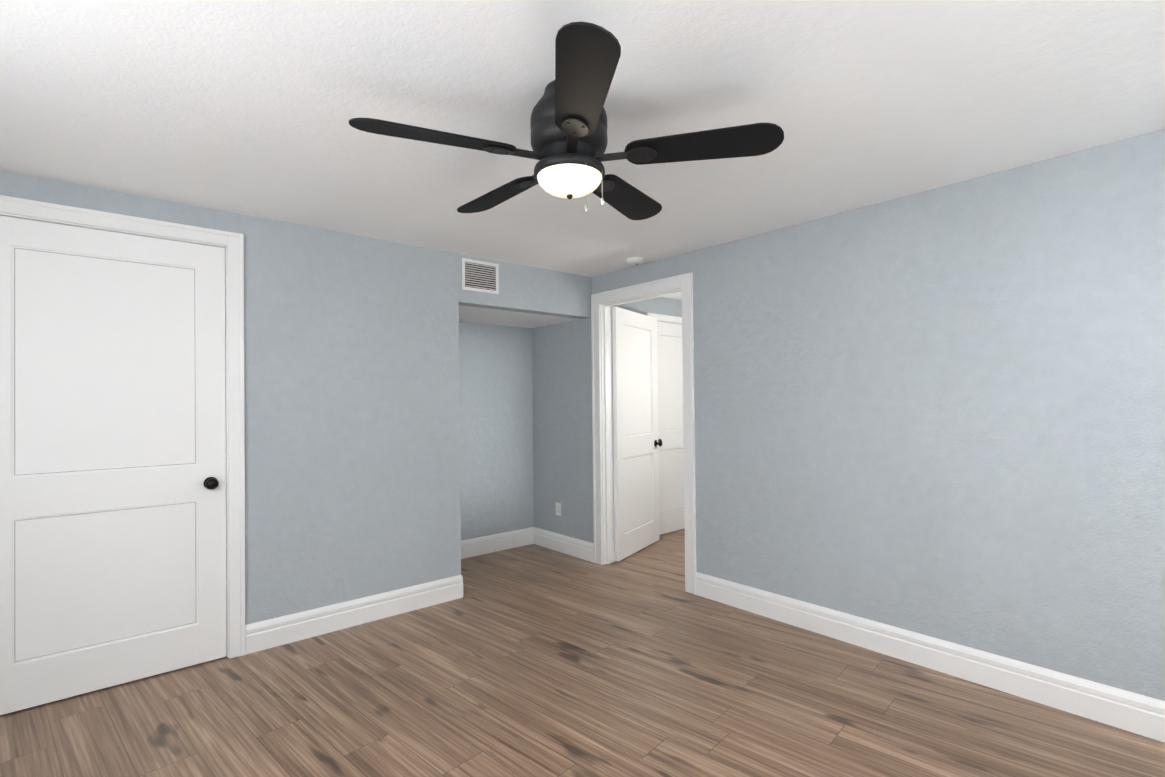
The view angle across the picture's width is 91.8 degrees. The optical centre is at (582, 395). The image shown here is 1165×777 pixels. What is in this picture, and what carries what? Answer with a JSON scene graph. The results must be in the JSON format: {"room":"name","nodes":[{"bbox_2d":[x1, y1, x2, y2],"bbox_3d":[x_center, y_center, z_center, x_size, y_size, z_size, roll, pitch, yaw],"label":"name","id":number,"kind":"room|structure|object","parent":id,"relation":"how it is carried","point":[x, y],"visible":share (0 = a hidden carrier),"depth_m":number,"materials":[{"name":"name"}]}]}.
{"room":"empty bedroom","nodes":[
{"label":"empty bedroom","id":0,"kind":"room"},
{"bbox_2d":[0,171,591,624],"bbox_3d":[-1.624,0.209,3.361,4.420,2.400,0.120,0,-1,-41],"label":"wall","id":1,"kind":"structure","parent":0,"point":[352,407],"depth_m":3.44,"materials":[{"name":"blue paint"}]},
{"bbox_2d":[0,216,226,714],"bbox_3d":[-2.267,0.303,2.714,0.946,2.195,0.101,0,-1,-41],"label":"closet door","id":2,"kind":"structure","parent":1,"relation":"in","point":[112,470],"depth_m":2.72,"materials":[{"name":"white paint"}]},
{"bbox_2d":[0,195,244,658],"bbox_3d":[-2.278,0.266,2.734,1.103,2.287,0.075,0,-1,-41],"label":"trim","id":3,"kind":"structure","parent":1,"relation":"attached to","point":[232,243],"depth_m":3.03,"materials":[{"name":"white paint"}]},
{"bbox_2d":[245,575,462,654],"bbox_3d":[-1.331,1.330,3.502,1.330,0.155,0.017,0,-1,-41],"label":"baseboard","id":4,"kind":"structure","parent":1,"relation":"attached to","point":[266,634],"depth_m":3.41,"materials":[{"name":"white paint"}]},
{"bbox_2d":[462,258,498,293],"bbox_3d":[-0.733,-0.855,4.064,0.300,0.222,0.010,0,-1,-41],"label":"air vent","id":5,"kind":"object","parent":1,"relation":"in","point":[480,276],"visible":1,"depth_m":4.06,"materials":[{"name":"white metal"}]},
{"bbox_2d":[459,322,533,539],"bbox_3d":[-1.036,0.219,5.016,1.370,2.400,0.120,0,-1,-41],"label":"wall","id":6,"kind":"structure","parent":0,"point":[496,432],"depth_m":5.14,"materials":[{"name":"blue paint"}]},
{"bbox_2d":[461,527,532,558],"bbox_3d":[-0.935,1.340,4.993,1.250,0.155,0.017,0,-1,-41],"label":"baseboard","id":7,"kind":"structure","parent":6,"relation":"attached to","point":[482,545],"depth_m":5.11,"materials":[{"name":"white paint"}]},
{"bbox_2d":[459,305,580,327],"bbox_3d":[-0.718,-0.817,4.736,1.250,0.340,0.750,0,-1,-41],"label":"soffit","id":8,"kind":"structure","parent":0,"point":[470,314],"depth_m":4.76,"materials":[{"name":"white paint"}]},
{"bbox_2d":[0,529,1164,776],"bbox_3d":[0.676,1.429,2.779,7.500,0.100,6.270,0,-1,-41],"label":"floor","id":9,"kind":"structure","parent":0,"point":[530,661],"depth_m":2.51,"materials":[{"name":"wood"}]},
{"bbox_2d":[0,0,1164,299],"bbox_3d":[0.650,-1.071,2.804,7.500,0.100,6.270,0,-1,-41],"label":"ceiling","id":10,"kind":"structure","parent":0,"point":[246,106],"depth_m":1.97,"materials":[{"name":"white paint"}]},
{"bbox_2d":[349,22,783,219],"bbox_3d":[-0.083,-0.798,1.937,1.310,0.447,1.258,0,-1,-41],"label":"ceiling fan","id":11,"kind":"object","parent":10,"relation":"hanging from","point":[569,135],"visible":1,"depth_m":1.78,"materials":[{"name":"black"}]},
{"bbox_2d":[626,257,643,264],"bbox_3d":[0.387,-0.987,4.166,0.132,0.035,0.132,0,-1,-41],"label":"smoke detector","id":12,"kind":"object","parent":10,"relation":"attached to","point":[634,260],"visible":1,"depth_m":4.12,"materials":[{"name":"white plastic"}]},
{"bbox_2d":[612,297,681,316],"bbox_3d":[0.969,0.207,5.913,2.600,2.400,0.120,0,-1,-41],"label":"wall","id":13,"kind":"structure","parent":0,"point":[665,306],"depth_m":5.67,"materials":[{"name":"blue paint"}]},
{"bbox_2d":[646,312,681,323],"bbox_3d":[0.979,0.297,5.857,0.936,2.218,0.075,0,-1,-41],"label":"door frame","id":14,"kind":"structure","parent":13,"relation":"attached to","point":[668,319],"depth_m":5.73,"materials":[{"name":"white paint"}]},
{"bbox_2d":[657,321,684,534],"bbox_3d":[0.993,0.328,5.840,0.798,2.140,0.101,0,-1,-41],"label":"hall door","id":15,"kind":"structure","parent":13,"relation":"in","point":[670,423],"depth_m":5.80,"materials":[{"name":"white paint"}]},
{"bbox_2d":[532,129,1164,700],"bbox_3d":[1.385,0.177,3.348,0.120,2.400,5.810,0,-1,-41],"label":"wall","id":16,"kind":"structure","parent":0,"point":[938,413],"depth_m":2.78,"materials":[{"name":"blue paint"}]},
{"bbox_2d":[556,502,560,515],"bbox_3d":[-0.220,1.033,5.115,0.007,0.116,0.072,0,-1,-41],"label":"outlet","id":17,"kind":"object","parent":16,"relation":"attached to","point":[558,509],"visible":1,"depth_m":5.11,"materials":[{"name":"white plastic"}]},
{"bbox_2d":[533,527,593,562],"bbox_3d":[-0.176,1.333,5.057,0.017,0.155,0.869,0,-1,-41],"label":"baseboard","id":18,"kind":"structure","parent":16,"relation":"attached to","point":[578,548],"depth_m":5.03,"materials":[{"name":"white paint"}]},
{"bbox_2d":[612,307,661,561],"bbox_3d":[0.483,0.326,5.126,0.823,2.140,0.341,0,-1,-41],"label":"bedroom door","id":19,"kind":"structure","parent":16,"relation":"in","point":[636,442],"depth_m":5.05,"materials":[{"name":"white paint"}]},
{"bbox_2d":[591,272,696,594],"bbox_3d":[0.490,0.273,4.387,0.170,2.248,1.052,0,-1,-41],"label":"door frame","id":20,"kind":"structure","parent":16,"relation":"attached to","point":[602,303],"depth_m":4.67,"materials":[{"name":"white paint"}]},
{"bbox_2d":[695,572,1164,742],"bbox_3d":[1.967,1.286,2.570,0.017,0.155,3.605,0,-1,-41],"label":"baseboard","id":21,"kind":"structure","parent":16,"relation":"attached to","point":[1139,714],"depth_m":2.72,"materials":[{"name":"white paint"}]}
]}

